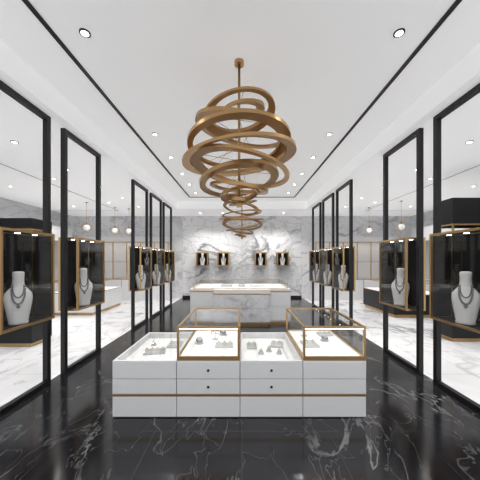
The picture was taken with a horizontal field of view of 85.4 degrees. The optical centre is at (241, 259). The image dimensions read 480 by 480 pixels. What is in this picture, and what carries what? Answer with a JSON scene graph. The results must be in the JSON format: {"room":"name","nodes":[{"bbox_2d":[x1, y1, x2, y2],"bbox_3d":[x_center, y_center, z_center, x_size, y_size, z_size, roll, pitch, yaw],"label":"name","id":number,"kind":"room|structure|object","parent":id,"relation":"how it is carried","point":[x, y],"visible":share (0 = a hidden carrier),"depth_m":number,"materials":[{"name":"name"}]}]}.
{"room":"shop","nodes":[
{"label":"shop","id":0,"kind":"room"},
{"bbox_2d":[0,217,71,291],"bbox_3d":[-6.700,0.205,8.400,0.600,2.750,2.800,0,0,0],"label":"wall","id":1,"kind":"structure","parent":0,"point":[55,229],"depth_m":9.59,"materials":[{"name":"white paint"}]},
{"bbox_2d":[0,197,72,236],"bbox_3d":[-7.060,-0.120,4.660,0.120,3.400,12.520,0,0,0],"label":"wall","id":2,"kind":"structure","parent":0,"point":[8,208],"depth_m":8.37,"materials":[{"name":"stone"}]},
{"bbox_2d":[0,0,479,215],"bbox_3d":[0.000,-2.010,4.600,14.000,0.380,12.400,0,0,0],"label":"ceiling","id":3,"kind":"structure","parent":0,"point":[322,63],"depth_m":3.22,"materials":[{"name":"paint"}]},
{"bbox_2d":[0,163,118,210],"bbox_3d":[-5.768,-1.815,4.010,2.465,0.010,11.220,0,0,0],"label":"trim","id":4,"kind":"structure","parent":3,"relation":"attached to","point":[0,163],"depth_m":5.85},
{"bbox_2d":[79,28,90,37],"bbox_3d":[-1.450,-2.094,2.400,0.096,0.012,0.096,0,0,0],"label":"recessed light","id":5,"kind":"object","parent":3,"relation":"in","point":[84,32],"depth_m":2.39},
{"bbox_2d":[81,202,91,232],"bbox_3d":[-4.900,-1.341,8.200,0.276,0.957,0.180,0,0,0],"label":"globe pendant lamp","id":6,"kind":"object","parent":3,"relation":"hanging from","point":[86,227],"visible":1,"depth_m":8.17,"materials":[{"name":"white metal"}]},
{"bbox_2d":[110,207,119,234],"bbox_3d":[-4.400,-1.341,9.000,0.276,0.957,0.180,0,0,0],"label":"globe pendant lamp","id":7,"kind":"object","parent":3,"relation":"hanging from","point":[114,230],"visible":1,"depth_m":8.96,"materials":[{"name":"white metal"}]},
{"bbox_2d":[124,208,130,235],"bbox_3d":[-4.000,-1.341,9.200,0.276,0.957,0.180,0,0,0],"label":"globe pendant lamp","id":8,"kind":"object","parent":3,"relation":"hanging from","point":[128,230],"visible":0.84,"depth_m":9.14,"materials":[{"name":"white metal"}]},
{"bbox_2d":[182,58,296,207],"bbox_3d":[-0.029,-1.330,2.770,1.193,1.540,1.200,0,0,-23],"label":"ring chandelier","id":9,"kind":"object","parent":3,"relation":"hanging from","point":[206,118],"visible":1,"depth_m":2.53,"materials":[{"name":"gold metal"}]},
{"bbox_2d":[219,181,263,238],"bbox_3d":[-0.019,-1.330,6.907,1.200,1.540,1.193,0,0,-3],"label":"ring chandelier","id":10,"kind":"object","parent":3,"relation":"hanging from","point":[244,217],"visible":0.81,"depth_m":6.78,"materials":[{"name":"gold metal"}]},
{"bbox_2d":[22,0,461,197],"bbox_3d":[0.000,-2.094,3.550,3.544,0.012,10.300,0,0,0],"label":"trim","id":11,"kind":"structure","parent":3,"relation":"attached to","point":[27,3],"depth_m":2.93,"materials":[{"name":"black metal"}]},
{"bbox_2d":[366,207,371,234],"bbox_3d":[4.400,-1.341,9.000,0.276,0.957,0.180,0,0,0],"label":"globe pendant lamp","id":12,"kind":"object","parent":3,"relation":"hanging from","point":[368,230],"visible":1,"depth_m":8.95,"materials":[{"name":"white glass"}]},
{"bbox_2d":[393,28,404,37],"bbox_3d":[1.450,-2.094,2.400,0.096,0.012,0.096,0,0,0],"label":"recessed light","id":13,"kind":"object","parent":3,"relation":"in","point":[399,32],"depth_m":2.39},
{"bbox_2d":[398,200,404,231],"bbox_3d":[4.900,-1.341,8.000,0.276,0.957,0.180,0,0,0],"label":"globe pendant lamp","id":14,"kind":"object","parent":3,"relation":"hanging from","point":[401,226],"visible":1,"depth_m":7.95,"materials":[{"name":"white glass"}]},
{"bbox_2d":[0,298,479,479],"bbox_3d":[0.000,1.630,4.600,14.000,0.100,12.400,0,0,0],"label":"floor","id":15,"kind":"structure","parent":0,"point":[411,428],"depth_m":2.47,"materials":[{"name":"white stone"}]},
{"bbox_2d":[0,218,51,346],"bbox_3d":[-4.450,0.410,4.950,1.312,2.340,0.512,0,0,0],"label":"display cabinet","id":16,"kind":"object","parent":15,"relation":"on","point":[29,336],"visible":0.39,"depth_m":4.70,"materials":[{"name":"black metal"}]},
{"bbox_2d":[0,80,54,415],"bbox_3d":[-2.460,-0.120,2.860,0.280,3.400,0.920,0,0,0],"label":"frame","id":17,"kind":"object","parent":15,"relation":"on","point":[32,253],"visible":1,"depth_m":3.19,"materials":[{"name":"metal"}]},
{"bbox_2d":[3,271,32,324],"bbox_3d":[-2.460,0.412,2.865,0.168,0.572,0.231,0,0,24],"label":"bust","id":18,"kind":"object","parent":17,"relation":"on","point":[17,300],"visible":1,"depth_m":2.83,"materials":[{"name":"white plastic"}]},
{"bbox_2d":[58,128,104,374],"bbox_3d":[-2.460,-0.120,4.040,0.280,3.400,0.920,0,0,0],"label":"frame","id":19,"kind":"object","parent":15,"relation":"on","point":[74,253],"visible":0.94,"depth_m":3.88,"materials":[{"name":"metal"}]},
{"bbox_2d":[74,268,92,305],"bbox_3d":[-2.460,0.412,4.045,0.168,0.572,0.231,0,0,24],"label":"bust","id":20,"kind":"object","parent":19,"relation":"on","point":[85,285],"visible":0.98,"depth_m":4.01,"materials":[{"name":"white plastic"}]},
{"bbox_2d":[55,278,121,314],"bbox_3d":[-4.900,1.105,8.300,1.300,0.950,1.800,0,0,0],"label":"display counter","id":21,"kind":"object","parent":15,"relation":"on","point":[113,295],"visible":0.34,"depth_m":8.22,"materials":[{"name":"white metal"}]},
{"bbox_2d":[85,237,169,299],"bbox_3d":[-4.550,0.330,10.525,3.300,2.500,0.550,0,0,0],"label":"display cabinet","id":22,"kind":"object","parent":15,"relation":"on","point":[116,248],"visible":0.41,"depth_m":10.25,"materials":[{"name":"white paint"}]},
{"bbox_2d":[129,179,151,329],"bbox_3d":[-2.460,-0.120,6.320,0.280,3.400,0.920,0,0,0],"label":"frame","id":23,"kind":"object","parent":15,"relation":"on","point":[138,255],"visible":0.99,"depth_m":6.25,"materials":[{"name":"metal"}]},
{"bbox_2d":[135,265,145,288],"bbox_3d":[-2.460,0.412,6.325,0.168,0.572,0.231,0,0,24],"label":"bust","id":24,"kind":"object","parent":23,"relation":"on","point":[143,276],"visible":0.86,"depth_m":6.28,"materials":[{"name":"white plastic"}]},
{"bbox_2d":[149,193,164,318],"bbox_3d":[-2.460,-0.120,7.480,0.280,3.400,0.920,0,0,0],"label":"frame","id":25,"kind":"object","parent":15,"relation":"on","point":[158,255],"visible":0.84,"depth_m":7.60,"materials":[{"name":"metal"}]},
{"bbox_2d":[152,264,160,284],"bbox_3d":[-2.460,0.412,7.485,0.168,0.572,0.231,0,0,24],"label":"bust","id":26,"kind":"object","parent":25,"relation":"on","point":[154,271],"visible":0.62,"depth_m":7.43,"materials":[{"name":"white plastic"}]},
{"bbox_2d":[162,202,174,309],"bbox_3d":[-2.460,-0.120,8.620,0.280,3.400,0.920,0,0,0],"label":"frame","id":27,"kind":"object","parent":15,"relation":"on","point":[169,254],"visible":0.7,"depth_m":8.87,"materials":[{"name":"metal"}]},
{"bbox_2d":[165,264,170,280],"bbox_3d":[-2.460,0.412,8.625,0.168,0.572,0.231,0,0,24],"label":"bust","id":28,"kind":"object","parent":27,"relation":"on","point":[166,269],"visible":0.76,"depth_m":8.58,"materials":[{"name":"white plastic"}]},
{"bbox_2d":[112,332,365,416],"bbox_3d":[-0.028,1.295,3.112,2.541,0.570,1.036,0,0,0],"label":"display counter","id":29,"kind":"object","parent":15,"relation":"on","point":[270,384],"depth_m":2.60,"materials":[{"name":"white paint"}]},
{"bbox_2d":[143,347,165,354],"bbox_3d":[-1.020,1.052,3.050,0.240,0.062,0.160,0,0,-11],"label":"pad","id":30,"kind":"object","parent":29,"relation":"on","point":[153,351],"visible":1,"depth_m":3.02,"materials":[{"name":"white fabric"}]},
{"bbox_2d":[166,341,182,347],"bbox_3d":[-0.850,1.052,3.300,0.160,0.062,0.220,0,0,0],"label":"pad","id":31,"kind":"object","parent":29,"relation":"on","point":[173,344],"visible":0.63,"depth_m":3.26,"materials":[{"name":"white fabric"}]},
{"bbox_2d":[177,308,239,360],"bbox_3d":[-0.338,0.837,3.115,0.629,0.344,1.024,0,0,0],"label":"display case","id":32,"kind":"object","parent":29,"relation":"on","point":[207,351],"visible":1,"depth_m":2.81,"materials":[{"name":"gold metal"}]},
{"bbox_2d":[195,337,203,344],"bbox_3d":[-0.500,0.944,3.050,0.100,0.070,0.100,0,0,0],"label":"stand","id":33,"kind":"object","parent":32,"relation":"in","point":[199,340],"visible":1,"depth_m":3.02,"materials":[{"name":"silver metal"}]},
{"bbox_2d":[211,330,218,339],"bbox_3d":[-0.330,0.921,3.200,0.102,0.114,0.050,0,0,-11],"label":"stand","id":34,"kind":"object","parent":32,"relation":"in","point":[215,338],"visible":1,"depth_m":3.20,"materials":[{"name":"gold metal"}]},
{"bbox_2d":[219,329,226,335],"bbox_3d":[-0.250,0.944,3.400,0.100,0.070,0.100,0,0,0],"label":"stand","id":35,"kind":"object","parent":32,"relation":"in","point":[222,332],"visible":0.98,"depth_m":3.37,"materials":[{"name":"silver metal"}]},
{"bbox_2d":[215,341,232,347],"bbox_3d":[-0.200,0.948,2.950,0.200,0.062,0.140,0,0,0],"label":"pad","id":36,"kind":"object","parent":32,"relation":"on","point":[224,344],"visible":1,"depth_m":2.94,"materials":[{"name":"white fabric"}]},
{"bbox_2d":[247,342,256,348],"bbox_3d":[0.120,1.052,3.250,0.120,0.062,0.200,0,0,0],"label":"pad","id":37,"kind":"object","parent":29,"relation":"on","point":[250,345],"visible":1,"depth_m":3.23,"materials":[{"name":"white fabric"}]},
{"bbox_2d":[270,340,282,347],"bbox_3d":[0.440,1.052,3.300,0.150,0.062,0.200,0,0,11],"label":"pad","id":38,"kind":"object","parent":29,"relation":"on","point":[274,344],"visible":1,"depth_m":3.26,"materials":[{"name":"white fabric"}]},
{"bbox_2d":[286,308,365,360],"bbox_3d":[0.927,0.837,3.115,0.629,0.344,1.024,0,0,0],"label":"display case","id":39,"kind":"object","parent":29,"relation":"on","point":[337,348],"visible":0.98,"depth_m":2.84,"materials":[{"name":"gold metal"}]},
{"bbox_2d":[300,340,319,347],"bbox_3d":[0.780,0.948,3.000,0.160,0.062,0.220,0,0,-6],"label":"pad","id":40,"kind":"object","parent":39,"relation":"on","point":[308,343],"visible":0.98,"depth_m":2.94,"materials":[{"name":"white fabric"}]},
{"bbox_2d":[316,330,332,335],"bbox_3d":[1.080,0.948,3.400,0.180,0.062,0.140,0,0,0],"label":"pad","id":41,"kind":"object","parent":39,"relation":"on","point":[323,332],"visible":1,"depth_m":3.38,"materials":[{"name":"white fabric"}]},
{"bbox_2d":[320,334,328,341],"bbox_3d":[1.000,0.944,3.150,0.100,0.070,0.100,0,0,0],"label":"stand","id":42,"kind":"object","parent":39,"relation":"in","point":[324,337],"visible":1,"depth_m":3.12,"materials":[{"name":"silver metal"}]},
{"bbox_2d":[189,279,291,324],"bbox_3d":[-0.040,1.080,7.104,2.520,1.000,1.632,0,0,0],"label":"display counter","id":43,"kind":"object","parent":15,"relation":"on","point":[258,303],"depth_m":6.41,"materials":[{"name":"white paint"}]},
{"bbox_2d":[309,202,321,307],"bbox_3d":[2.460,-0.120,8.620,0.280,3.400,0.920,0,0,0],"label":"frame","id":44,"kind":"object","parent":15,"relation":"on","point":[313,254],"visible":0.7,"depth_m":8.88,"materials":[{"name":"metal"}]},
{"bbox_2d":[313,264,318,280],"bbox_3d":[2.465,0.412,8.621,0.231,0.572,0.168,0,0,14],"label":"bust","id":45,"kind":"object","parent":44,"relation":"on","point":[317,269],"visible":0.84,"depth_m":8.58,"materials":[{"name":"white plastic"}]},
{"bbox_2d":[319,193,334,318],"bbox_3d":[2.460,-0.120,7.480,0.280,3.400,0.920,0,0,0],"label":"frame","id":46,"kind":"object","parent":15,"relation":"on","point":[325,255],"visible":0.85,"depth_m":7.60,"materials":[{"name":"metal"}]},
{"bbox_2d":[323,264,331,284],"bbox_3d":[2.465,0.412,7.481,0.231,0.572,0.168,0,0,14],"label":"bust","id":47,"kind":"object","parent":46,"relation":"on","point":[329,271],"visible":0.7,"depth_m":7.43,"materials":[{"name":"white plastic"}]},
{"bbox_2d":[332,179,354,329],"bbox_3d":[2.460,-0.120,6.320,0.280,3.400,0.920,0,0,0],"label":"frame","id":48,"kind":"object","parent":15,"relation":"on","point":[342,255],"visible":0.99,"depth_m":6.31,"materials":[{"name":"metal"}]},
{"bbox_2d":[338,265,348,288],"bbox_3d":[2.465,0.412,6.321,0.231,0.572,0.168,0,0,14],"label":"bust","id":49,"kind":"object","parent":48,"relation":"on","point":[340,276],"visible":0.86,"depth_m":6.28,"materials":[{"name":"white plastic"}]},
{"bbox_2d":[314,237,398,299],"bbox_3d":[4.550,0.330,10.525,3.300,2.500,0.550,0,0,0],"label":"display cabinet","id":50,"kind":"object","parent":15,"relation":"on","point":[366,248],"visible":0.41,"depth_m":10.25,"materials":[{"name":"white paint"}]},
{"bbox_2d":[363,278,428,317],"bbox_3d":[4.900,1.105,8.000,1.500,0.950,1.800,0,0,0],"label":"display counter","id":51,"kind":"object","parent":15,"relation":"on","point":[370,294],"visible":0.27,"depth_m":7.90,"materials":[{"name":"black metal"}]},
{"bbox_2d":[379,128,425,374],"bbox_3d":[2.460,-0.120,4.040,0.280,3.400,0.920,0,0,0],"label":"frame","id":52,"kind":"object","parent":15,"relation":"on","point":[408,253],"visible":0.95,"depth_m":3.88,"materials":[{"name":"metal"}]},
{"bbox_2d":[391,268,409,305],"bbox_3d":[2.465,0.412,4.041,0.231,0.572,0.168,0,0,14],"label":"bust","id":53,"kind":"object","parent":52,"relation":"on","point":[398,285],"visible":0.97,"depth_m":4.01,"materials":[{"name":"white plastic"}]},
{"bbox_2d":[429,83,479,413],"bbox_3d":[2.460,-0.120,2.860,0.280,3.400,0.920,0,0,0],"label":"frame","id":54,"kind":"object","parent":15,"relation":"on","point":[451,253],"visible":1,"depth_m":3.20,"materials":[{"name":"metal"}]},
{"bbox_2d":[451,271,479,324],"bbox_3d":[2.465,0.412,2.861,0.231,0.572,0.168,0,0,14],"label":"bust","id":55,"kind":"object","parent":54,"relation":"on","point":[465,299],"visible":1,"depth_m":2.83,"materials":[{"name":"white plastic"}]},
{"bbox_2d":[441,198,479,340],"bbox_3d":[4.700,0.190,5.250,1.312,2.780,0.512,0,0,0],"label":"display cabinet","id":56,"kind":"object","parent":15,"relation":"on","point":[455,212],"visible":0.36,"depth_m":5.00,"materials":[{"name":"black metal"}]},
{"bbox_2d":[73,216,410,297],"bbox_3d":[0.000,-0.120,10.860,14.000,3.400,0.120,0,0,0],"label":"wall","id":57,"kind":"structure","parent":0,"point":[191,235],"depth_m":10.80,"materials":[{"name":"white stone"}]},
{"bbox_2d":[196,252,208,265],"bbox_3d":[-1.620,-0.035,10.670,0.480,0.570,0.260,0,0,0],"label":"display box","id":58,"kind":"object","parent":57,"relation":"attached to","point":[198,254],"visible":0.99,"depth_m":10.76,"materials":[{"name":"gold metal"}]},
{"bbox_2d":[200,253,204,264],"bbox_3d":[-1.621,-0.024,10.668,0.177,0.486,0.156,0,0,39],"label":"bust","id":59,"kind":"object","parent":58,"relation":"in","point":[202,259],"visible":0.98,"depth_m":10.63,"materials":[{"name":"white plastic"}]},
{"bbox_2d":[217,252,228,265],"bbox_3d":[-0.760,-0.035,10.670,0.480,0.570,0.260,0,0,0],"label":"display box","id":60,"kind":"object","parent":57,"relation":"attached to","point":[219,254],"visible":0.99,"depth_m":10.78,"materials":[{"name":"gold metal"}]},
{"bbox_2d":[221,253,225,264],"bbox_3d":[-0.761,-0.024,10.668,0.177,0.486,0.156,0,0,39],"label":"bust","id":61,"kind":"object","parent":60,"relation":"in","point":[223,259],"visible":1,"depth_m":10.63,"materials":[{"name":"white plastic"}]},
{"bbox_2d":[182,296,301,297],"bbox_3d":[0.000,1.530,10.790,4.940,0.100,0.020,0,0,0],"label":"baseboard","id":62,"kind":"structure","parent":57,"relation":"attached to","point":[182,296],"depth_m":10.78,"materials":[{"name":"black metal"}]},
{"bbox_2d":[255,252,266,265],"bbox_3d":[0.760,-0.035,10.670,0.480,0.570,0.260,0,0,0],"label":"display box","id":63,"kind":"object","parent":57,"relation":"attached to","point":[264,254],"visible":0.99,"depth_m":10.78,"materials":[{"name":"gold metal"}]},
{"bbox_2d":[258,253,262,264],"bbox_3d":[0.759,-0.024,10.668,0.177,0.486,0.156,0,0,39],"label":"bust","id":64,"kind":"object","parent":63,"relation":"in","point":[260,259],"visible":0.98,"depth_m":10.63,"materials":[{"name":"white plastic"}]},
{"bbox_2d":[276,252,288,265],"bbox_3d":[1.660,-0.035,10.670,0.480,0.570,0.260,0,0,0],"label":"display box","id":65,"kind":"object","parent":57,"relation":"attached to","point":[278,254],"visible":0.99,"depth_m":10.76,"materials":[{"name":"gold metal"}]},
{"bbox_2d":[280,253,284,264],"bbox_3d":[1.659,-0.024,10.668,0.177,0.486,0.156,0,0,39],"label":"bust","id":66,"kind":"object","parent":65,"relation":"in","point":[282,259],"visible":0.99,"depth_m":10.63,"materials":[{"name":"white plastic"}]},
{"bbox_2d":[411,210,432,236],"bbox_3d":[7.060,-0.120,4.660,0.120,3.400,12.520,0,0,0],"label":"wall","id":67,"kind":"structure","parent":0,"point":[428,216],"depth_m":9.92,"materials":[{"name":"stone"}]},
{"bbox_2d":[365,165,479,210],"bbox_3d":[5.768,-1.815,4.010,2.465,0.010,11.220,0,0,0],"label":"trim","id":68,"kind":"structure","parent":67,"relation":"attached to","point":[477,165],"depth_m":6.08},
{"bbox_2d":[412,225,469,290],"bbox_3d":[6.700,0.205,8.400,0.600,2.750,2.800,0,0,0],"label":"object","id":69,"kind":"structure","parent":0,"point":[428,230],"depth_m":9.02,"materials":[{"name":"white paint"}]}
]}

